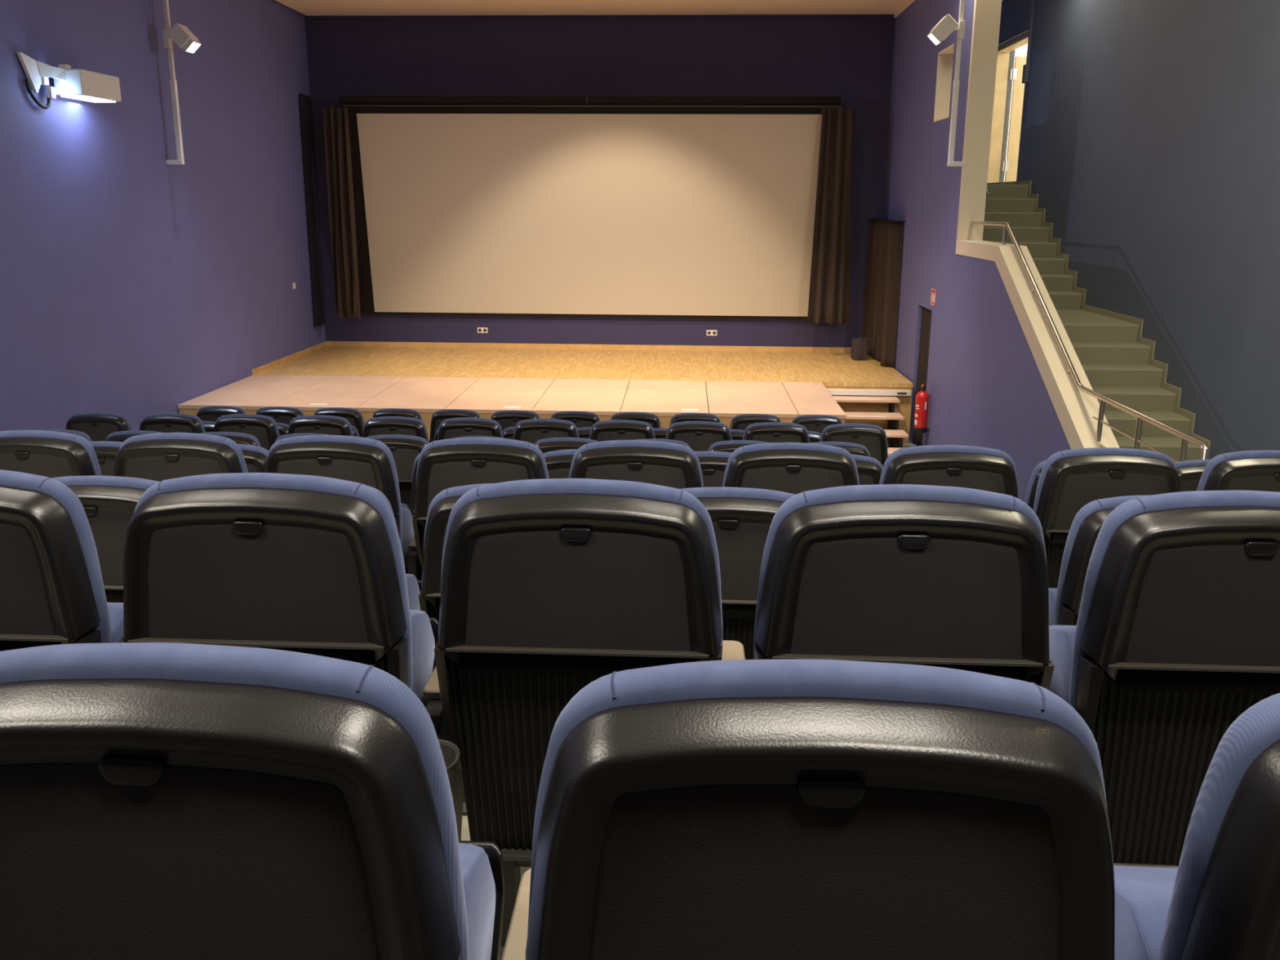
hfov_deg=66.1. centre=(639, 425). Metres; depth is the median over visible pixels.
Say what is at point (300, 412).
cushion
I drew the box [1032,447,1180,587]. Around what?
seat
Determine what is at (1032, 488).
seat
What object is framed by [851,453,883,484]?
seat
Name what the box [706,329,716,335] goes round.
wall socket
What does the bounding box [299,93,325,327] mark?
drape
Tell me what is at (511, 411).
cushion
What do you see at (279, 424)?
cushion
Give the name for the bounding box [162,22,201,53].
spotlight
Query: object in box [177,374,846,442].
extension
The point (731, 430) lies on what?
cushion
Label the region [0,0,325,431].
wall
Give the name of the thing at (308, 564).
seat
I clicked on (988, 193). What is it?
wall handrail
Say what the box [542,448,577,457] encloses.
cushion
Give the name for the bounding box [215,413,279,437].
cushion
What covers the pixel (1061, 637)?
seat cushion
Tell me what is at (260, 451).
cushion
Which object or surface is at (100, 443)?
cushion
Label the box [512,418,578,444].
seat
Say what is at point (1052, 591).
seat cushion
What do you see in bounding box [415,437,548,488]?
cushion
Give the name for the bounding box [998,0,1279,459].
wall
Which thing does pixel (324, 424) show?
seat
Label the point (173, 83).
lamp pole
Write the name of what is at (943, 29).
spotlight
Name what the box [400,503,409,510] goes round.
seat
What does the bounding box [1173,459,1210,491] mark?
seat
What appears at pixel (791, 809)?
seat
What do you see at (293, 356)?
baseboard
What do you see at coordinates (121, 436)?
seat
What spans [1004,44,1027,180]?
wall
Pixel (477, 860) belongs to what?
seat cushion
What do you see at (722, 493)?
cushion
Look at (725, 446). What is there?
seat
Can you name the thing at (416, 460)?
cushion
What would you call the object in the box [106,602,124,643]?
seat cushion
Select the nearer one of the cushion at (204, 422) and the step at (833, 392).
the cushion at (204, 422)
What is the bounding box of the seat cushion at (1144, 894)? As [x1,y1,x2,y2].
[1113,866,1177,959]
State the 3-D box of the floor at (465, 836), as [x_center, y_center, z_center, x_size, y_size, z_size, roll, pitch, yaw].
[-0.426,0.414,8.874,10.200,1.864,14.730,1,13,2]
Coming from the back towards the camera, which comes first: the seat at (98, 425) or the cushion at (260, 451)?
the seat at (98, 425)
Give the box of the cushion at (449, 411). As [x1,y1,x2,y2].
[430,408,480,425]
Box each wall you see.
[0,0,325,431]
[304,14,895,346]
[883,0,1071,502]
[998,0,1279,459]
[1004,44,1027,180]
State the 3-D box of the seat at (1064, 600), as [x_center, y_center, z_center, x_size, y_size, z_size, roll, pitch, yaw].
[1.351,0.625,2.735,0.622,0.970,0.398,1,13,2]
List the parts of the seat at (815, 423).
panel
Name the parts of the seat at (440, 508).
frame, ribbed panel, panel, leg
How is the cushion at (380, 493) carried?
on the seat at (414, 586)
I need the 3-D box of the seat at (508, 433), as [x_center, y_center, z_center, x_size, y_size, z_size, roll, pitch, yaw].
[-0.960,0.452,8.459,0.564,0.970,0.398,1,13,2]
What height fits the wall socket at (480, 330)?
0.090 m
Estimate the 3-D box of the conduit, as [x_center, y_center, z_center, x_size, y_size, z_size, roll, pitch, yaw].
[4.880,-4.925,12.324,0.060,1.210,0.090,1,13,2]
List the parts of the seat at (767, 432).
panel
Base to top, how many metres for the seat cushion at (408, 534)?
0.252 m
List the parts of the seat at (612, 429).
panel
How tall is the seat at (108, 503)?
0.970 m
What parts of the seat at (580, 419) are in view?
panel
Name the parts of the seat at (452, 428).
panel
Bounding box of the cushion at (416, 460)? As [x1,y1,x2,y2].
[411,453,420,484]
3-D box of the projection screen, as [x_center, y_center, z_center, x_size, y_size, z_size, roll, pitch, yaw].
[-0.797,-3.290,15.327,7.670,3.210,0.408,1,13,2]
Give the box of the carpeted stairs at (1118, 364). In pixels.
[982,180,1210,462]
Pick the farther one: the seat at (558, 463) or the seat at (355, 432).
the seat at (355, 432)
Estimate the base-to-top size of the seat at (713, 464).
0.970 m
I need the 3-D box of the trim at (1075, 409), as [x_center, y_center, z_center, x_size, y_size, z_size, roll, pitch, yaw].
[3.657,-2.240,9.048,0.272,5.210,4.190,1,13,2]
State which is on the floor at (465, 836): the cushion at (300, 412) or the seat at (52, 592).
the seat at (52, 592)
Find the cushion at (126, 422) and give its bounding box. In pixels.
[68,411,132,431]
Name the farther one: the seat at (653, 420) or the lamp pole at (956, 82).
the lamp pole at (956, 82)
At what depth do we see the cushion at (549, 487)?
1.68 m
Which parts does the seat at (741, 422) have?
panel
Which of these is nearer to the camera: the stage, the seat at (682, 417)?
the seat at (682, 417)
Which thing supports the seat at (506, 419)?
on the floor at (465, 836)
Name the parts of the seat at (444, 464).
armrest, frame, ribbed panel, panel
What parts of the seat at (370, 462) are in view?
panel, frame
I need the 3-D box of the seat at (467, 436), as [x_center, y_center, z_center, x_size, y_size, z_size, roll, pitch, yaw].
[-1.044,0.515,6.526,0.564,0.970,0.398,1,13,2]
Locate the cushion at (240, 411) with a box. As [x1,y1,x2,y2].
[197,405,245,413]
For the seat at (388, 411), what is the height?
0.970 m
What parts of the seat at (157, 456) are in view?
panel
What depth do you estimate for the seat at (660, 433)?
8.14 m
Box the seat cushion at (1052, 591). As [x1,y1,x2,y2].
[1048,587,1057,626]
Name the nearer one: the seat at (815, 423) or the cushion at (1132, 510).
the cushion at (1132, 510)
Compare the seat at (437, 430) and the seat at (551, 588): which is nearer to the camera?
the seat at (551, 588)
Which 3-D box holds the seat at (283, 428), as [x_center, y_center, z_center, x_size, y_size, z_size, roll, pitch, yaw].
[-3.198,0.417,8.555,0.564,0.970,0.398,1,13,2]
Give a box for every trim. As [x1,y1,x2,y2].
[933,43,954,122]
[955,0,1119,449]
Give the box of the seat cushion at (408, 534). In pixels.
[401,507,414,566]
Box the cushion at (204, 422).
[202,421,215,424]
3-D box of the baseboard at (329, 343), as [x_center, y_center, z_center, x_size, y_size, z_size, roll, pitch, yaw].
[-0.867,-1.286,16.057,8.650,0.075,0.022,1,13,2]
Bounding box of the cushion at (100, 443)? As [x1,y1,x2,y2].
[89,440,123,447]
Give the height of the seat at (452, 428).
0.970 m
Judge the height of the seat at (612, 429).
0.970 m
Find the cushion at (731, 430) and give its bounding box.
[729,429,744,432]
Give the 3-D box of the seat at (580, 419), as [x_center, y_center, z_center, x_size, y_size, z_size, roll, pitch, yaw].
[-0.630,0.313,9.379,0.564,0.970,0.398,1,13,2]
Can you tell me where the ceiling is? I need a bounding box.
[275,0,1003,17]
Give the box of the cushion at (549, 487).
[440,478,722,645]
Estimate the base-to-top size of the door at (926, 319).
1.835 m
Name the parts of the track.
rail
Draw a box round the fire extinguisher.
[913,383,931,433]
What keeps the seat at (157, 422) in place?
on the floor at (465, 836)
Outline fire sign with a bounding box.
[930,288,936,306]
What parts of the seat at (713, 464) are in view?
panel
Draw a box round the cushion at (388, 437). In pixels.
[366,434,429,444]
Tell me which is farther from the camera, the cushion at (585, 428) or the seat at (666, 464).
the cushion at (585, 428)
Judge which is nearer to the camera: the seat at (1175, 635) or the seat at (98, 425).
the seat at (1175, 635)
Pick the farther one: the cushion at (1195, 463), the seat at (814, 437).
the seat at (814, 437)
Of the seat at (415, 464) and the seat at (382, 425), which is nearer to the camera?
the seat at (415, 464)
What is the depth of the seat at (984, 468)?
3.45 m
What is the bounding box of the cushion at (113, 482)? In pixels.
[52,475,159,489]
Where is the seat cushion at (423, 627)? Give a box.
[409,609,435,707]
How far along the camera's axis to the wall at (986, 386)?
11.58 m
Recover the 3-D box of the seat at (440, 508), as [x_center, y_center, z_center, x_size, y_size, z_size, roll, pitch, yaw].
[-0.359,0.608,2.768,0.565,0.970,0.482,1,13,2]
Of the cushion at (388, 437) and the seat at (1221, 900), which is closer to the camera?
the seat at (1221, 900)
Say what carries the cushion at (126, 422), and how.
on the seat at (98, 425)
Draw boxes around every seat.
[0,430,102,477]
[0,469,124,651]
[0,642,505,959]
[38,429,92,441]
[52,475,159,602]
[66,411,132,441]
[89,440,123,475]
[105,430,160,441]
[113,432,248,481]
[119,472,438,707]
[139,413,205,433]
[196,405,245,422]
[202,421,215,432]
[202,431,260,446]
[213,413,279,451]
[237,444,268,472]
[255,406,303,425]
[264,435,414,573]
[274,433,328,443]
[276,422,288,435]
[288,414,353,435]
[314,407,364,437]
[351,425,359,436]
[362,416,428,441]
[366,434,429,509]
[368,485,422,610]
[372,408,422,420]
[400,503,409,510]
[406,437,548,581]
[409,453,420,515]
[418,483,492,816]
[422,478,722,959]
[428,408,480,443]
[434,427,439,440]
[437,417,503,439]
[453,435,507,439]
[490,409,539,431]
[501,658,1115,959]
[502,426,515,439]
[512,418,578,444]
[533,437,597,453]
[542,448,577,478]
[551,410,599,427]
[568,440,703,488]
[577,426,591,439]
[589,419,655,441]
[610,412,661,428]
[636,438,691,448]
[653,427,667,439]
[665,421,732,451]
[669,413,720,426]
[682,486,795,659]
[694,451,732,487]
[707,440,768,452]
[721,484,1054,689]
[722,442,858,494]
[729,413,781,430]
[729,429,744,439]
[742,422,809,443]
[791,414,842,434]
[807,431,821,443]
[810,441,870,457]
[819,423,888,466]
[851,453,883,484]
[879,444,1017,497]
[1025,460,1046,509]
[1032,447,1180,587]
[1048,489,1279,865]
[1048,494,1151,626]
[1113,693,1279,959]
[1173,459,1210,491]
[1196,449,1279,492]
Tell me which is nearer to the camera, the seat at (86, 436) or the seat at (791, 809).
the seat at (791, 809)
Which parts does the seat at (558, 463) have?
panel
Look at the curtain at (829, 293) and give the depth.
14.82 m
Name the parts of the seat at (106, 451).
panel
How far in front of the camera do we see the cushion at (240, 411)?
9.28 m
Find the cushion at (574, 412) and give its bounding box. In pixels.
[551,410,599,421]
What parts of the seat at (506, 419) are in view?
panel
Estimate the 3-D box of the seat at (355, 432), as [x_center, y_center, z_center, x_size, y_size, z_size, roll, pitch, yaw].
[-2.639,0.426,8.531,0.564,0.970,0.398,1,13,2]
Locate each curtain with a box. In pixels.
[323,106,360,318]
[807,106,854,324]
[862,218,906,367]
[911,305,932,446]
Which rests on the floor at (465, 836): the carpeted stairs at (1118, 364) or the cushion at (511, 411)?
the carpeted stairs at (1118, 364)
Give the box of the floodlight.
[17,52,121,109]
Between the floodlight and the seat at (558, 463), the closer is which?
the seat at (558, 463)
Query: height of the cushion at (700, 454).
0.540 m
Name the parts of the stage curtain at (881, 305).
curtain rod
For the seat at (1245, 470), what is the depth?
3.41 m
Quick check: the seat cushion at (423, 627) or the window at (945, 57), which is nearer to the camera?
the seat cushion at (423, 627)
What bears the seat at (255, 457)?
on the floor at (465, 836)
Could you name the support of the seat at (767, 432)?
on the floor at (465, 836)
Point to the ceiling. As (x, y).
(307, 7)
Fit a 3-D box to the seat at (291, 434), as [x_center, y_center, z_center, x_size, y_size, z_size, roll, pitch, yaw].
[-2.163,0.497,6.574,0.564,0.970,0.398,1,13,2]
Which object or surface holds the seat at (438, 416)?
on the floor at (465, 836)
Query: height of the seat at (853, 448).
0.970 m
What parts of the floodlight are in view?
wall plate, arm, knob, lamp glass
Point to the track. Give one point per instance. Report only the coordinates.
(581, 100)
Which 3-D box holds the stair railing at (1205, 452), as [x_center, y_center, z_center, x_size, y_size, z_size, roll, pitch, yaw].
[3.618,-0.637,8.725,0.051,2.226,5.572,1,13,2]
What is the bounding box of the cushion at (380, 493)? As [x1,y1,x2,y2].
[368,485,397,528]
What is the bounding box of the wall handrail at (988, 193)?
[986,186,990,196]
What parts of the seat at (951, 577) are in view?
armrest, frame, panel, frame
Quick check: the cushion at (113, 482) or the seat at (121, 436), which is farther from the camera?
the seat at (121, 436)
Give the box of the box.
[850,337,867,360]
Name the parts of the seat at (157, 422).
panel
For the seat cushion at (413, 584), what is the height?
0.252 m
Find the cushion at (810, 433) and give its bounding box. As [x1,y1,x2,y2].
[807,431,821,435]
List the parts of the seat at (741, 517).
ribbed panel, panel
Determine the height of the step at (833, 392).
0.070 m
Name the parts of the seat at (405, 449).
ribbed panel, panel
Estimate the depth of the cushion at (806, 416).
9.04 m
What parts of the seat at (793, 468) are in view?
panel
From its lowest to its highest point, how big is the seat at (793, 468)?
0.970 m
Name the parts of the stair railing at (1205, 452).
post, post, post, post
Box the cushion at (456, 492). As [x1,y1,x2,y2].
[423,483,492,547]
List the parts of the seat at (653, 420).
panel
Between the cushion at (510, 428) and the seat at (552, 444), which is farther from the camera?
the cushion at (510, 428)
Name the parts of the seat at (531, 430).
panel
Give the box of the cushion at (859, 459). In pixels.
[851,453,883,469]
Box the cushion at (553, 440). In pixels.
[533,437,597,445]
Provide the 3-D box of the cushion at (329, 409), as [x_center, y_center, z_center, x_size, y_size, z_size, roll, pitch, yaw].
[-2.843,0.095,9.312,0.505,0.540,0.055,1,13,2]
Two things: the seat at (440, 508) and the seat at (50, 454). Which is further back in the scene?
the seat at (50, 454)
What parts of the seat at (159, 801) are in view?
panel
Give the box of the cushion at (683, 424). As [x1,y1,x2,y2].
[665,421,732,440]
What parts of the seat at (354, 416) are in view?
panel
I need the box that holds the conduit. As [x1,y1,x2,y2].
[1022,0,1035,83]
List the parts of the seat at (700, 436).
panel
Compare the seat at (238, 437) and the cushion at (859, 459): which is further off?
the seat at (238, 437)
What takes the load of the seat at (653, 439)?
on the floor at (465, 836)
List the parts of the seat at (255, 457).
panel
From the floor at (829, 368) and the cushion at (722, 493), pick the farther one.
the floor at (829, 368)
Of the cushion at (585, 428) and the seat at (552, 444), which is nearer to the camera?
the seat at (552, 444)
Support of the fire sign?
attached to the wall at (986, 386)
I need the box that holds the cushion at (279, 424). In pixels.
[276,422,288,428]
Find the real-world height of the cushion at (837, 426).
0.540 m
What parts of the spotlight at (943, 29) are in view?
lamp glass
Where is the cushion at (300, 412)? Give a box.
[255,406,303,416]
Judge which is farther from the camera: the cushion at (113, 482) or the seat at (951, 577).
the cushion at (113, 482)
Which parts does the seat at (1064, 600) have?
frame, ribbed panel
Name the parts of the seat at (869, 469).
panel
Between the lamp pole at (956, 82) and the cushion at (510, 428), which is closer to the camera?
the cushion at (510, 428)
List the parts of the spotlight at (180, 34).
lamp glass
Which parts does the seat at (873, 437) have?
panel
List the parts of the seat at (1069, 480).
ribbed panel, panel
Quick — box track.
[339,95,840,107]
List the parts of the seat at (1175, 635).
frame, ribbed panel, panel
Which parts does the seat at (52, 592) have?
panel, frame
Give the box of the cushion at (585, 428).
[577,426,591,431]
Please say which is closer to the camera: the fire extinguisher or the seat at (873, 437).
the seat at (873, 437)
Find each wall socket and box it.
[477,327,487,333]
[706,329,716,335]
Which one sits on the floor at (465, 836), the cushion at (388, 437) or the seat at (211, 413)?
the seat at (211, 413)
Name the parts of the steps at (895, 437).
leg, leg, leg, leg, leg, leg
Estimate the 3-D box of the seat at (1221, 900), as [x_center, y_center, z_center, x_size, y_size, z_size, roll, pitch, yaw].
[0.715,0.652,1.017,0.622,0.970,0.398,1,13,2]
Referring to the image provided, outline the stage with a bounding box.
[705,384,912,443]
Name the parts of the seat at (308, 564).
panel, ribbed panel, frame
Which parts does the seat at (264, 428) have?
panel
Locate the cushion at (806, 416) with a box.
[791,414,842,423]
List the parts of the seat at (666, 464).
panel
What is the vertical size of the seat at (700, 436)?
0.970 m
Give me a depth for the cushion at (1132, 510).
1.67 m
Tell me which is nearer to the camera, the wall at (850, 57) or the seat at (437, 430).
the seat at (437, 430)
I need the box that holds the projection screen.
[335,104,844,318]
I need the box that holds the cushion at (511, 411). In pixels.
[490,409,539,419]
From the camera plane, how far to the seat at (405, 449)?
6.30 m
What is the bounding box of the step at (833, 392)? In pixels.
[826,388,911,395]
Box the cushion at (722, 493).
[682,486,795,502]
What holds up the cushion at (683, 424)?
on the seat at (700, 436)
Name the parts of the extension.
paper strip, panel, paper strip, paper strip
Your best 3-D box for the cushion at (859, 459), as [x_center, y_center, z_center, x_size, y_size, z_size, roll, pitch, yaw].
[0.870,0.389,4.493,0.505,0.540,0.055,1,13,2]
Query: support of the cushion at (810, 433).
on the seat at (814, 437)
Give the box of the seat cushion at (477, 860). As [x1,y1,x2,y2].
[458,843,495,959]
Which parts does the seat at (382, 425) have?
panel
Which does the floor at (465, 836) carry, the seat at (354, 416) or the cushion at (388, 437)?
the seat at (354, 416)
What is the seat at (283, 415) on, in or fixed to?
on the floor at (465, 836)
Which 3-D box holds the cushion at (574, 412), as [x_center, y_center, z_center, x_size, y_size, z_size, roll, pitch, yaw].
[-0.605,0.130,9.216,0.505,0.540,0.055,1,13,2]
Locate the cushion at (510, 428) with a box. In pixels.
[502,426,515,432]
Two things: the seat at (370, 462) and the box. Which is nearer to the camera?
the seat at (370, 462)
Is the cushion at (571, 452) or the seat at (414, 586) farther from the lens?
the cushion at (571, 452)
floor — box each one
[255,346,913,386]
[461,440,914,878]
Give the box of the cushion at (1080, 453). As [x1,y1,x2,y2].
[1032,447,1177,513]
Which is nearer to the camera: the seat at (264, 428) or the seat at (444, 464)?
the seat at (444, 464)
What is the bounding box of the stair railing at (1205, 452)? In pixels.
[969,221,1210,462]
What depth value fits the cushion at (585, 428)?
8.20 m
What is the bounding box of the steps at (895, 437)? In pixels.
[831,395,908,455]
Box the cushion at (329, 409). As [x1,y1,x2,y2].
[314,407,364,427]
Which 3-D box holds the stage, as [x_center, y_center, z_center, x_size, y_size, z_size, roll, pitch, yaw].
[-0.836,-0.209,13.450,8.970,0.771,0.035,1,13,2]
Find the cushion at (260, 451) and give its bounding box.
[237,444,268,457]
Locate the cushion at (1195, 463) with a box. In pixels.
[1173,459,1210,467]
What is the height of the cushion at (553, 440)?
0.540 m
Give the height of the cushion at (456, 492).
0.540 m
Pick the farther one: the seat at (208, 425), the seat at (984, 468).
the seat at (208, 425)
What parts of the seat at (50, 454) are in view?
panel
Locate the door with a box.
[986,32,1028,182]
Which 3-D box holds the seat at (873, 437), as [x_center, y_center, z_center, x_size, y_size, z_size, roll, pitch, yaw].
[1.551,0.432,7.327,0.622,0.970,0.398,1,13,2]
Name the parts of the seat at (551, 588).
armrest, frame, leg, rail, ribbed panel, panel, frame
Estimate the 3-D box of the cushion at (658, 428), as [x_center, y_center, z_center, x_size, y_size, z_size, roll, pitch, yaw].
[0.184,0.286,8.248,0.505,0.540,0.055,1,13,2]
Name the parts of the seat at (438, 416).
panel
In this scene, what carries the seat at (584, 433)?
on the floor at (465, 836)
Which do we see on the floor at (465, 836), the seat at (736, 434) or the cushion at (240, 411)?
the seat at (736, 434)
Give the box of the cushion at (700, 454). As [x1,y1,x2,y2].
[694,451,732,457]
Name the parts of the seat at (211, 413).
panel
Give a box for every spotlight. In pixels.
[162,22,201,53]
[927,13,965,44]
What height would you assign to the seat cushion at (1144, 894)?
0.252 m
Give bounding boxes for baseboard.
[251,341,327,374]
[326,341,851,351]
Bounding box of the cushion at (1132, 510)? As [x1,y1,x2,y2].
[1069,489,1279,711]
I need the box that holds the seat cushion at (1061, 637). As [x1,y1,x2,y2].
[1048,625,1076,703]
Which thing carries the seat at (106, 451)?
on the floor at (465, 836)
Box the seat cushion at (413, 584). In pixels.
[405,573,420,610]
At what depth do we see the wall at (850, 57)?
15.15 m
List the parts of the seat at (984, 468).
panel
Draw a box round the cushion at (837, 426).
[819,423,887,443]
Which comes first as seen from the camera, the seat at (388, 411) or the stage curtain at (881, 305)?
the seat at (388, 411)
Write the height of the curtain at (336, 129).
3.170 m
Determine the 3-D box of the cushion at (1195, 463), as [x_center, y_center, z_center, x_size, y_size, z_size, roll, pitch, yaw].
[2.548,0.415,4.421,0.505,0.540,0.055,1,13,2]
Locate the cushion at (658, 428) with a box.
[653,427,667,431]
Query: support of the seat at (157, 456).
on the floor at (465, 836)
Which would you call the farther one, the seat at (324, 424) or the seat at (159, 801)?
the seat at (324, 424)
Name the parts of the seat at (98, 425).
panel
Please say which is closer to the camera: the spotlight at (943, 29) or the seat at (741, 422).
the seat at (741, 422)
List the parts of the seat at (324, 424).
panel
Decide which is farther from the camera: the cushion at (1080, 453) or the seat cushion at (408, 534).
the seat cushion at (408, 534)
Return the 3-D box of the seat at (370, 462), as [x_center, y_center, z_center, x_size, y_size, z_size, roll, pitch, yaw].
[-1.160,0.481,3.815,0.564,0.970,0.398,1,13,2]
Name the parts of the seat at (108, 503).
panel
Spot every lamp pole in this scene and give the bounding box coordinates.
[163,0,184,164]
[946,0,965,166]
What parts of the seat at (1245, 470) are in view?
panel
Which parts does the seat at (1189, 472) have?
panel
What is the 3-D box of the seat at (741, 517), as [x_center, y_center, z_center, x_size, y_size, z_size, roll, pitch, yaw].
[0.203,0.607,2.784,0.564,0.970,0.398,1,13,2]
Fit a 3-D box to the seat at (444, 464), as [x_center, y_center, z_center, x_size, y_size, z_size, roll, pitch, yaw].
[-0.601,0.490,3.791,0.564,0.970,0.398,1,13,2]
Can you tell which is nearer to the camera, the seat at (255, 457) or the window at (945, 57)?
the seat at (255, 457)
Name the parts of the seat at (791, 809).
armrest, panel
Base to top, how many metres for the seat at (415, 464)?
0.970 m
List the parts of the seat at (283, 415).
panel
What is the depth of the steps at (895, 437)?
12.88 m

